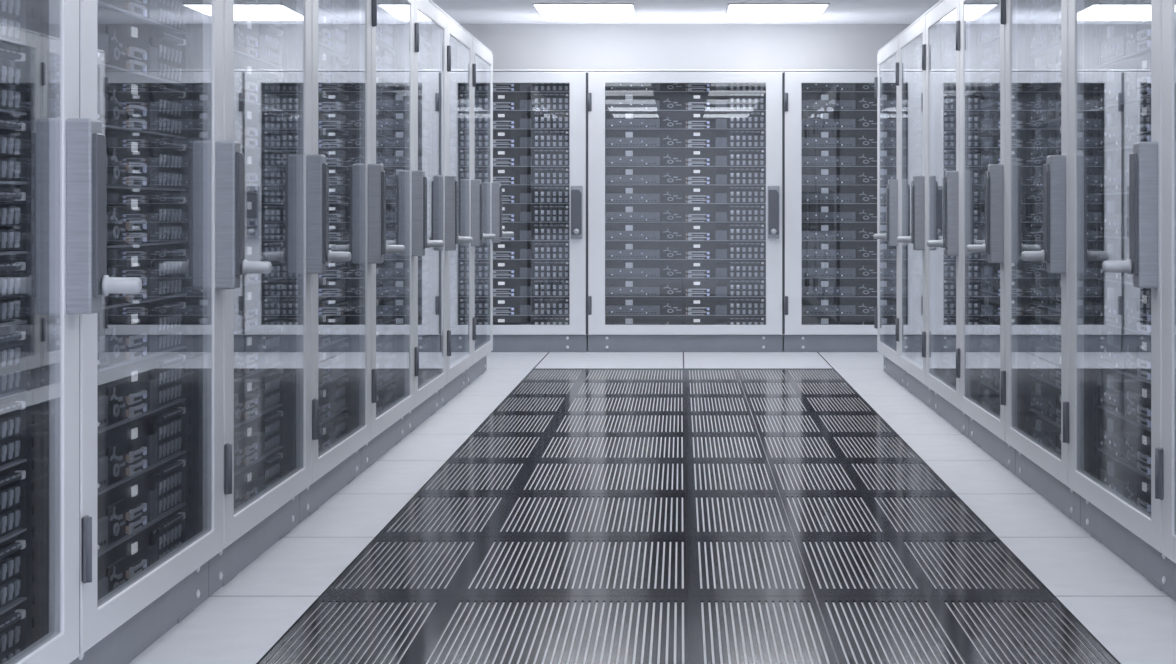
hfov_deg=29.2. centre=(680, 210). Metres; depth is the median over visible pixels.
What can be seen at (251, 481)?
server
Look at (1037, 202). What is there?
server
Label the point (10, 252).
shelf
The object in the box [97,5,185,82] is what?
server
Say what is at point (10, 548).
server
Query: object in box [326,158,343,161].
shelf
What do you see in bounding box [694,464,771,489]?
floor grate
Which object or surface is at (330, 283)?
server
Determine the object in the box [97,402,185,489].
server
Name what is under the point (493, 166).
shelf
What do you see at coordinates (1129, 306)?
server
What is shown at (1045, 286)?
server
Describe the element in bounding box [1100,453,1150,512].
server
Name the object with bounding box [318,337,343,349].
shelf
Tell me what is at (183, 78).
shelf
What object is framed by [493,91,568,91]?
shelf
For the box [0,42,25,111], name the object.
server
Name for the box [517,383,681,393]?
floor grate
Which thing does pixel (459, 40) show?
tall cabinet
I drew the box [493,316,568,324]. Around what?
server
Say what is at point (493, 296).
shelf
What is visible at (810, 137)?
server
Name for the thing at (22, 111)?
shelf
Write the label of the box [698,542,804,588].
floor grate
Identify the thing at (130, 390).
server
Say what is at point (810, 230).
server
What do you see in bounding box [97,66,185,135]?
server
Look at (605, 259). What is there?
shelf
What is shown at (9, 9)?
server
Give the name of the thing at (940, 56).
tall cabinet
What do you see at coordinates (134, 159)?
server
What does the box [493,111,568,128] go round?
server
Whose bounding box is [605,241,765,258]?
server
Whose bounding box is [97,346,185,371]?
shelf
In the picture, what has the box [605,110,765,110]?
shelf
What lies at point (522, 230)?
server
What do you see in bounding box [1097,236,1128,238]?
shelf
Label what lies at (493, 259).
shelf
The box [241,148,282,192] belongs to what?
server
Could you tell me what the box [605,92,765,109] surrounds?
server
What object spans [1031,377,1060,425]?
server
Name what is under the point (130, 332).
server
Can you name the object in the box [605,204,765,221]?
server
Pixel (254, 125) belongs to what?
server
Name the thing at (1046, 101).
server
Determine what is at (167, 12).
server
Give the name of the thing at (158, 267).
server
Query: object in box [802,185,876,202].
server
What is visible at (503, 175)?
server
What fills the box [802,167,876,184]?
server
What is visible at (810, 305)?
server
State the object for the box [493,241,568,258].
server
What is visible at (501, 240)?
shelf
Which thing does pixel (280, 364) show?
shelf
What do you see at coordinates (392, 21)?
tall cabinet
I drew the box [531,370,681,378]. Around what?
floor grate
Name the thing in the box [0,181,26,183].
shelf
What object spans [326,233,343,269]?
server
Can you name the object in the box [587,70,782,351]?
tall cabinet
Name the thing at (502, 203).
shelf
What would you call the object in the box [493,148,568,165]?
server
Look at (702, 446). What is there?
floor grate
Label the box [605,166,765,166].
shelf
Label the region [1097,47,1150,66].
shelf
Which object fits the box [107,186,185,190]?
shelf
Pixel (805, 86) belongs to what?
server
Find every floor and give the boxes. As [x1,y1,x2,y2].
[128,350,1175,663]
[259,368,1117,663]
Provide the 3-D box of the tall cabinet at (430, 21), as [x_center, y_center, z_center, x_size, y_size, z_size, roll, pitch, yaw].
[-1.562,0.000,10.695,1.035,2.000,1.389,0,0,0]
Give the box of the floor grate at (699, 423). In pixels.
[691,415,752,431]
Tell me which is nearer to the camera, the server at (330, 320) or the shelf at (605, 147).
the server at (330, 320)
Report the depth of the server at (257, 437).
6.71 m
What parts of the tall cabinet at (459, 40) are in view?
panel, door, glass pane, handle plate, knob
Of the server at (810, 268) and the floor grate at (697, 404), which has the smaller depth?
the floor grate at (697, 404)
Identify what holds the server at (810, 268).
in the tall cabinet at (797, 337)
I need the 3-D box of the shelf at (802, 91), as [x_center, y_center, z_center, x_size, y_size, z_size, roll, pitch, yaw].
[1.420,-0.848,16.377,1.158,0.004,0.687,0,0,0]
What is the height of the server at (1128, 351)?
0.127 m
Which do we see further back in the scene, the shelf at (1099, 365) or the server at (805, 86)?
the server at (805, 86)
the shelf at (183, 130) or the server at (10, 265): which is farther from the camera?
the shelf at (183, 130)
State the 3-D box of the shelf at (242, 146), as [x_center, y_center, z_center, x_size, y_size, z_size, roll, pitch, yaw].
[-1.597,-0.186,6.525,0.687,0.004,1.158,0,0,0]
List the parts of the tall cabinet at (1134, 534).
panel, mounting rail, knob, handle plate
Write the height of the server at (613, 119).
0.127 m
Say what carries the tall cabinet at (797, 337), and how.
on the floor at (1133, 620)
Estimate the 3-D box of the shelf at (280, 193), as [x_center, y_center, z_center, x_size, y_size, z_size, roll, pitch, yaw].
[-1.597,-0.053,6.525,0.687,0.004,1.158,0,0,0]
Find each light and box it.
[126,235,129,242]
[126,338,129,345]
[126,396,129,403]
[126,454,129,461]
[126,512,129,519]
[532,3,637,20]
[724,3,829,20]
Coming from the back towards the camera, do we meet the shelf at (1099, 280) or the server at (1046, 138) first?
the server at (1046, 138)
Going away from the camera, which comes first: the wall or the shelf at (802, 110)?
the shelf at (802, 110)
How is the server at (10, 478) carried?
in the tall cabinet at (63, 155)
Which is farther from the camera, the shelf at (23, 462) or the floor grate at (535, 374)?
the floor grate at (535, 374)
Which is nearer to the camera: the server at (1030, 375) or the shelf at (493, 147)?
the server at (1030, 375)
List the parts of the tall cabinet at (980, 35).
knob, glass pane, door, handle plate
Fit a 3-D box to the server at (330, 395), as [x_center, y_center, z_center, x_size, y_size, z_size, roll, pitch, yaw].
[-1.586,0.676,7.915,0.678,0.127,1.150,0,0,0]
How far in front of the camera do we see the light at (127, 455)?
5.14 m
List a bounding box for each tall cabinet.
[0,0,141,663]
[69,0,271,663]
[208,0,350,597]
[299,0,404,522]
[361,0,443,471]
[405,0,472,435]
[439,13,495,408]
[465,35,513,386]
[491,70,587,351]
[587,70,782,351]
[783,70,877,351]
[873,34,905,387]
[896,13,932,409]
[922,0,968,437]
[956,0,1015,474]
[1000,0,1080,525]
[1063,0,1175,600]
[1155,0,1175,562]
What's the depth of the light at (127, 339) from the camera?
5.14 m
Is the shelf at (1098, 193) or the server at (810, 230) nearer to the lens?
the shelf at (1098, 193)
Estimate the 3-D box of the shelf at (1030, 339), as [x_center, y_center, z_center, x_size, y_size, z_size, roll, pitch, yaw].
[1.641,0.477,7.845,0.687,0.004,1.158,0,0,0]
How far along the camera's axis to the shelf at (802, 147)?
16.03 m
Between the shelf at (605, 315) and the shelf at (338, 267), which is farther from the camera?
the shelf at (605, 315)
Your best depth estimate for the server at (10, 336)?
4.24 m
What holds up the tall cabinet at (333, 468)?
on the floor at (1133, 620)
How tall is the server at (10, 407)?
0.127 m
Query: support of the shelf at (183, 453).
attached to the tall cabinet at (115, 628)
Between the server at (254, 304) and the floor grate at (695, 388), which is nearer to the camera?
the server at (254, 304)
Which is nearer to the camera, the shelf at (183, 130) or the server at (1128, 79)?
the shelf at (183, 130)
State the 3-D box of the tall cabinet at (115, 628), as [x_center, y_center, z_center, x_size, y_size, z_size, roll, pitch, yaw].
[-1.562,0.000,5.135,1.035,2.000,1.389,0,0,0]
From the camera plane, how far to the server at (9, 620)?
4.24 m
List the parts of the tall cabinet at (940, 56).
panel, knob, glass pane, door, handle plate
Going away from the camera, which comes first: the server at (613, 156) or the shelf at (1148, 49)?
the shelf at (1148, 49)
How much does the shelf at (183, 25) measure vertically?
0.004 m
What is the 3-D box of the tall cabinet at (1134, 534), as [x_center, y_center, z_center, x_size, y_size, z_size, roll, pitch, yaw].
[1.607,0.000,6.455,1.035,2.000,1.389,0,0,0]
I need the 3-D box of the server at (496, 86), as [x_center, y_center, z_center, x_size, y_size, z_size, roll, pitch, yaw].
[-1.360,-0.914,16.366,1.150,0.127,0.678,0,0,0]
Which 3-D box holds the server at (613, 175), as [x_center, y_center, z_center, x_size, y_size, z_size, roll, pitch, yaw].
[0.030,-0.252,16.366,1.150,0.127,0.678,0,0,0]
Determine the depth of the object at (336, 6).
8.20 m
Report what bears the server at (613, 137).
in the tall cabinet at (602, 337)
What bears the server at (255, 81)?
in the tall cabinet at (251, 528)
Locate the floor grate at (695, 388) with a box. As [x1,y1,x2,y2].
[690,383,740,393]
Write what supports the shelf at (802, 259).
attached to the tall cabinet at (797, 337)
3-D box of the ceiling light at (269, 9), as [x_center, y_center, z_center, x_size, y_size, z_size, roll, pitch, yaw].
[-1.586,-0.649,6.525,0.678,0.127,1.150,0,0,0]
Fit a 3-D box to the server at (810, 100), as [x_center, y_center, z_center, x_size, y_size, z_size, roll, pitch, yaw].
[1.420,-0.782,16.366,1.150,0.127,0.678,0,0,0]
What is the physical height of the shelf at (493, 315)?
0.004 m
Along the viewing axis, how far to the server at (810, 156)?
16.04 m
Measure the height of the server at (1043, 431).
0.127 m
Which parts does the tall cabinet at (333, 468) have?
door, glass pane, handle plate, knob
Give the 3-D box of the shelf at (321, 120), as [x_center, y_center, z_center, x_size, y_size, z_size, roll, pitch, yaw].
[-1.597,-0.318,7.915,0.687,0.004,1.158,0,0,0]
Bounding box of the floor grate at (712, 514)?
[696,498,785,531]
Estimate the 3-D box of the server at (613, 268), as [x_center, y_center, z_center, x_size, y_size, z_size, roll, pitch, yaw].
[0.030,0.411,16.366,1.150,0.127,0.678,0,0,0]
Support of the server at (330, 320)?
in the tall cabinet at (333, 468)
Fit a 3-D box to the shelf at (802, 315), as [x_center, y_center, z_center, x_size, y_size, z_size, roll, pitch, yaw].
[1.420,0.742,16.377,1.158,0.004,0.687,0,0,0]
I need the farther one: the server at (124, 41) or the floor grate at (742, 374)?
the floor grate at (742, 374)
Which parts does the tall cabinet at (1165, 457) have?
door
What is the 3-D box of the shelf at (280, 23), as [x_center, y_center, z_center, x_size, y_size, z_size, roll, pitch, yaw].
[-1.597,-0.583,6.525,0.687,0.004,1.158,0,0,0]
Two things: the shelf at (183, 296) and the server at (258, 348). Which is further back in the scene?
the server at (258, 348)
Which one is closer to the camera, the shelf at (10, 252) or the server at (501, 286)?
the shelf at (10, 252)
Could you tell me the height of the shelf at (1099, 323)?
0.004 m
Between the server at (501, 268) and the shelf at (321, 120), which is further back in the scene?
the server at (501, 268)
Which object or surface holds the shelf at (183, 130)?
attached to the tall cabinet at (115, 628)
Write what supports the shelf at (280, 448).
attached to the tall cabinet at (251, 528)
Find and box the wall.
[460,24,910,70]
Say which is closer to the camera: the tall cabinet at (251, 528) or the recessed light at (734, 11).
the tall cabinet at (251, 528)
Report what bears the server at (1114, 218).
in the tall cabinet at (1134, 534)
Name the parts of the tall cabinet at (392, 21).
door, glass pane, handle plate, knob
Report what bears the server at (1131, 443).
in the tall cabinet at (1134, 534)
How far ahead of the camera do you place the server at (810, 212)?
16.04 m
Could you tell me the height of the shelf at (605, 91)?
0.004 m
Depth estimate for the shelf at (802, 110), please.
16.03 m
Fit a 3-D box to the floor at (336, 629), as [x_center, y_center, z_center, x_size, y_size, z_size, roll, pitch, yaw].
[0.017,1.006,9.571,1.901,0.012,9.535,0,0,0]
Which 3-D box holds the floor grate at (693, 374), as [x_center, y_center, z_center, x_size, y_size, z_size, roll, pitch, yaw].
[0.182,1.008,13.810,0.330,0.008,1.058,0,0,0]
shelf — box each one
[0,37,26,45]
[0,109,26,114]
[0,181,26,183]
[0,251,26,254]
[0,320,26,326]
[0,390,26,398]
[0,459,26,470]
[0,528,26,542]
[0,597,26,614]
[97,0,185,33]
[97,62,185,85]
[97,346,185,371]
[97,398,185,433]
[97,451,185,495]
[97,503,185,556]
[102,124,185,138]
[102,294,185,309]
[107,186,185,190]
[107,241,185,247]
[234,2,282,25]
[234,50,282,68]
[234,362,282,381]
[234,404,282,428]
[234,446,282,475]
[241,145,282,152]
[241,278,282,285]
[244,192,282,194]
[244,235,282,238]
[318,118,343,126]
[318,302,343,310]
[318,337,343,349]
[318,408,342,425]
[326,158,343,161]
[326,267,343,271]
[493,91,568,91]
[493,110,568,110]
[493,147,568,147]
[493,166,568,166]
[493,259,568,259]
[493,296,568,296]
[493,315,568,315]
[501,240,568,240]
[502,203,568,203]
[605,91,765,91]
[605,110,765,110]
[605,147,765,147]
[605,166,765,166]
[605,203,765,203]
[605,240,765,240]
[605,259,765,259]
[605,296,765,296]
[605,315,765,315]
[802,91,873,91]
[802,110,876,110]
[802,147,876,147]
[802,166,876,166]
[802,203,876,203]
[802,240,876,240]
[802,259,876,259]
[802,296,876,296]
[802,315,873,315]
[1029,79,1060,90]
[1029,117,1060,125]
[1029,158,1045,161]
[1029,267,1060,273]
[1029,303,1060,311]
[1029,338,1060,350]
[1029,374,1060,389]
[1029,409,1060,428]
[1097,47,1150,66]
[1097,146,1132,151]
[1097,192,1128,194]
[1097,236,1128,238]
[1097,278,1132,284]
[1097,321,1150,335]
[1097,363,1150,383]
[1097,406,1150,431]
[1097,448,1150,479]
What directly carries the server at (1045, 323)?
in the tall cabinet at (1038, 466)
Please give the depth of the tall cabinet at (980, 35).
9.17 m
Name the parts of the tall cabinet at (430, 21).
door, glass pane, panel, handle plate, knob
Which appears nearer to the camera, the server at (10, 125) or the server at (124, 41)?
the server at (10, 125)
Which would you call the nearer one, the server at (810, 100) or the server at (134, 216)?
the server at (134, 216)
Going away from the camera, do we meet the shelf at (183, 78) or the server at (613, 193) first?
the shelf at (183, 78)
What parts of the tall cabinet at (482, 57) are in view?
panel, door, glass pane, handle plate, knob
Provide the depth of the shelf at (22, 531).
4.27 m
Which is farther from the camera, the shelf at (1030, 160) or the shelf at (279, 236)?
the shelf at (1030, 160)
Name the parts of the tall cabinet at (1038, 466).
glass pane, panel, mounting rail, knob, handle plate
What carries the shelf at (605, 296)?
attached to the tall cabinet at (602, 337)
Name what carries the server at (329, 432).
in the tall cabinet at (333, 468)
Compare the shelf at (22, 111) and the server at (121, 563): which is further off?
the server at (121, 563)
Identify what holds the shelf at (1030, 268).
attached to the tall cabinet at (1038, 466)
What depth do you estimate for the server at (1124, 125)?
6.63 m
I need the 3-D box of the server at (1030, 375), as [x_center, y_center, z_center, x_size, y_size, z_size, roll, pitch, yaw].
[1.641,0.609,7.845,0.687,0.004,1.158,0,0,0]
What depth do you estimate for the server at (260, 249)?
6.79 m
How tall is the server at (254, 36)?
0.127 m
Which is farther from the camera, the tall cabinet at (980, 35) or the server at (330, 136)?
the tall cabinet at (980, 35)
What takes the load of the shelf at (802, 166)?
attached to the tall cabinet at (797, 337)
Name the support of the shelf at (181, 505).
attached to the tall cabinet at (115, 628)
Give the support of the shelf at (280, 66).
attached to the tall cabinet at (251, 528)
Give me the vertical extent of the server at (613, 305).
0.127 m
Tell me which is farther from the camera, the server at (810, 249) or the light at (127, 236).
the server at (810, 249)
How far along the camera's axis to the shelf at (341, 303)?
8.13 m
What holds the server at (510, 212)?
in the tall cabinet at (573, 337)
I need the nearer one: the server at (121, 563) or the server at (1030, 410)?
the server at (121, 563)
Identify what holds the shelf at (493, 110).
attached to the tall cabinet at (573, 337)
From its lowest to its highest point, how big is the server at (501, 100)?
0.127 m
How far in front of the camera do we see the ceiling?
15.76 m
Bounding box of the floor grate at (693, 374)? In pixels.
[689,370,735,378]
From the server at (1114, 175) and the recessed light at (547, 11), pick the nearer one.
the server at (1114, 175)
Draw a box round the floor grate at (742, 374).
[736,370,839,379]
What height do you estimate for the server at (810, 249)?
0.127 m
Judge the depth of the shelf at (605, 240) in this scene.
16.03 m
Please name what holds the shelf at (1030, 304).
attached to the tall cabinet at (1038, 466)
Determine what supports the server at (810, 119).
in the tall cabinet at (797, 337)
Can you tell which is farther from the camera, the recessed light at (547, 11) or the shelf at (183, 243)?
the recessed light at (547, 11)
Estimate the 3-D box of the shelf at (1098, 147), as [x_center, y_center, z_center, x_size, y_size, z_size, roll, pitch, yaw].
[1.641,-0.186,6.455,0.687,0.004,1.158,0,0,0]
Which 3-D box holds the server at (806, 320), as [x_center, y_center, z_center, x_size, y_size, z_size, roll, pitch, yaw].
[1.420,0.808,16.366,1.150,0.127,0.678,0,0,0]
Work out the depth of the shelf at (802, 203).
16.03 m
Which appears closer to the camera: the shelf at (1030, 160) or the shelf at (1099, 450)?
the shelf at (1099, 450)
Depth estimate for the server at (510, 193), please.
16.04 m
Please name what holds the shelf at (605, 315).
attached to the tall cabinet at (602, 337)
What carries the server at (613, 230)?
in the tall cabinet at (602, 337)
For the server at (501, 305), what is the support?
in the tall cabinet at (573, 337)
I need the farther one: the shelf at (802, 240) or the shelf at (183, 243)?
the shelf at (802, 240)
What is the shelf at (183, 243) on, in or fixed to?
attached to the tall cabinet at (115, 628)
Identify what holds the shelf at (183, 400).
attached to the tall cabinet at (115, 628)
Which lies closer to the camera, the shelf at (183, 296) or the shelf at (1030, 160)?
the shelf at (183, 296)
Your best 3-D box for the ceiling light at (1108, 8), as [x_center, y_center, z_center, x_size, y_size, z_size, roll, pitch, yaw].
[1.631,-0.649,6.455,0.678,0.127,1.150,0,0,0]
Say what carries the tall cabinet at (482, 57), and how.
on the floor at (1133, 620)
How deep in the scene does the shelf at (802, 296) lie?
16.03 m
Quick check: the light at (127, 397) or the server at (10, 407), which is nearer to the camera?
the server at (10, 407)
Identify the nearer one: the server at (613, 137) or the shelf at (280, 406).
the shelf at (280, 406)
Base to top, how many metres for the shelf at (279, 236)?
0.004 m
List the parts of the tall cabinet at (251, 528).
door, mounting rail, panel, handle plate, knob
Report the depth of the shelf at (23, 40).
4.27 m
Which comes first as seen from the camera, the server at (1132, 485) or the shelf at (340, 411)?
the server at (1132, 485)
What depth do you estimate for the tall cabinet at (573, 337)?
15.96 m
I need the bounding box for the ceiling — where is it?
[431,0,939,23]
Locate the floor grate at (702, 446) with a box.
[693,437,761,456]
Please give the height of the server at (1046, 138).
0.127 m
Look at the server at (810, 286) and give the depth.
16.04 m
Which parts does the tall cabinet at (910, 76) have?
knob, glass pane, panel, door, handle plate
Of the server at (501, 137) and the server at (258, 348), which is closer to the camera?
the server at (258, 348)
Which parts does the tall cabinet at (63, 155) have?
mounting rail, panel, door, handle plate, knob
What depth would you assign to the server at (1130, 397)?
6.61 m
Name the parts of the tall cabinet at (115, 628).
door, mounting rail, panel, handle plate, knob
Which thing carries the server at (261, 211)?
in the tall cabinet at (251, 528)
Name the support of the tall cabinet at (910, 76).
on the floor at (1133, 620)
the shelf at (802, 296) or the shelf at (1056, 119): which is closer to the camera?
the shelf at (1056, 119)
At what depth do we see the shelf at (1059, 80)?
8.13 m
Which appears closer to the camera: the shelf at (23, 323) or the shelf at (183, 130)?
the shelf at (23, 323)
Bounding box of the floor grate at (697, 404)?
[691,398,746,410]
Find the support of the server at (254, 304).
in the tall cabinet at (251, 528)
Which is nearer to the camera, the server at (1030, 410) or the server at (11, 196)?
the server at (11, 196)
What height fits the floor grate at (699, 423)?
0.008 m
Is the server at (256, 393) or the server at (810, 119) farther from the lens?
the server at (810, 119)
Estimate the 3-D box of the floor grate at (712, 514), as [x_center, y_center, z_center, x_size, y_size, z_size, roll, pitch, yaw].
[0.182,1.008,7.452,0.330,0.008,1.058,0,0,0]
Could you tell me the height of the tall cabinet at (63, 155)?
2.000 m
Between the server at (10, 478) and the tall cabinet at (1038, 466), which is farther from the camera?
the tall cabinet at (1038, 466)
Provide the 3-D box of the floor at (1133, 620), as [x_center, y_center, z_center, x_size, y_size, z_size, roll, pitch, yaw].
[0.020,1.030,7.150,4.920,0.060,19.740,0,0,0]
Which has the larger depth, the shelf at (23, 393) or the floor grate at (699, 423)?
the floor grate at (699, 423)
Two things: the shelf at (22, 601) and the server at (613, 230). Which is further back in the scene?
the server at (613, 230)
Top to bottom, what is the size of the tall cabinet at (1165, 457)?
2.000 m
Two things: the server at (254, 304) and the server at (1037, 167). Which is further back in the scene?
the server at (1037, 167)
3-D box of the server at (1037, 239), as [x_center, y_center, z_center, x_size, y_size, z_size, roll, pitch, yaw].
[1.631,0.146,7.845,0.678,0.127,1.150,0,0,0]
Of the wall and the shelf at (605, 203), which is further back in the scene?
the wall
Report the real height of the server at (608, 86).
0.127 m
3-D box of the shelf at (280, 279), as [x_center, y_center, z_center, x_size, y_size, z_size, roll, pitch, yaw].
[-1.597,0.212,6.525,0.687,0.004,1.158,0,0,0]
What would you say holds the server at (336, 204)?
in the tall cabinet at (333, 468)
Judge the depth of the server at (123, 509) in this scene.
5.23 m
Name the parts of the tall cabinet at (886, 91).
knob, door, glass pane, panel, handle plate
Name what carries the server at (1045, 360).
in the tall cabinet at (1038, 466)
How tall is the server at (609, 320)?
0.127 m
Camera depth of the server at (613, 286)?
16.04 m
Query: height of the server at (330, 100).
0.127 m
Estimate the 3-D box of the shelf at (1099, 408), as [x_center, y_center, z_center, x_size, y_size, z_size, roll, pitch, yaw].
[1.641,0.609,6.455,0.687,0.004,1.158,0,0,0]
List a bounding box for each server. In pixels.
[0,0,19,41]
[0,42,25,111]
[0,113,25,181]
[0,184,25,251]
[0,254,25,322]
[0,324,25,393]
[0,394,25,465]
[0,464,25,536]
[0,534,25,607]
[0,604,25,663]
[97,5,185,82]
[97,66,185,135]
[97,296,185,367]
[97,349,185,428]
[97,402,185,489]
[97,455,185,551]
[97,508,185,600]
[99,0,181,29]
[102,128,185,188]
[102,244,185,305]
[107,188,185,245]
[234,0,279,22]
[234,7,282,64]
[234,53,282,107]
[234,100,282,150]
[234,280,282,331]
[234,322,282,377]
[234,365,282,424]
[234,407,282,471]
[234,450,282,508]
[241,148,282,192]
[241,237,282,282]
[244,194,282,236]
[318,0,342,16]
[318,83,343,124]
[318,121,343,159]
[318,269,343,308]
[318,304,343,346]
[318,376,342,422]
[318,412,342,452]
[326,160,343,195]
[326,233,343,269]
[329,197,343,231]
[493,83,568,90]
[493,92,568,109]
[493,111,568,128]
[493,129,568,146]
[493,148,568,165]
[493,167,568,184]
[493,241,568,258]
[493,260,568,277]
[493,278,568,295]
[493,297,568,314]
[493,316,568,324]
[501,185,568,202]
[501,222,568,239]
[502,204,568,221]
[605,83,765,90]
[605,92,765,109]
[605,111,765,128]
[605,129,765,146]
[605,148,765,165]
[605,167,765,184]
[605,185,765,202]
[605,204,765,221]
[605,222,765,239]
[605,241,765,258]
[605,260,765,277]
[605,278,765,295]
[605,297,765,314]
[605,316,765,324]
[802,83,873,90]
[802,92,876,109]
[802,111,876,128]
[802,129,876,146]
[802,148,876,165]
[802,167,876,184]
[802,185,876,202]
[802,204,876,221]
[802,222,876,239]
[802,241,876,258]
[802,260,876,277]
[802,278,876,295]
[802,297,876,314]
[802,316,873,324]
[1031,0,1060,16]
[1031,82,1060,123]
[1031,120,1060,159]
[1031,160,1045,195]
[1031,197,1042,231]
[1031,233,1045,268]
[1031,269,1060,309]
[1031,305,1060,348]
[1031,341,1060,386]
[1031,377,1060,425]
[1031,412,1060,454]
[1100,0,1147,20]
[1100,51,1150,106]
[1100,98,1150,149]
[1100,148,1132,192]
[1100,194,1128,236]
[1100,280,1150,333]
[1100,324,1150,380]
[1100,367,1150,428]
[1100,410,1150,475]
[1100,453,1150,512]
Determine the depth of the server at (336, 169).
8.25 m
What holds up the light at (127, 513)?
on the server at (123, 509)

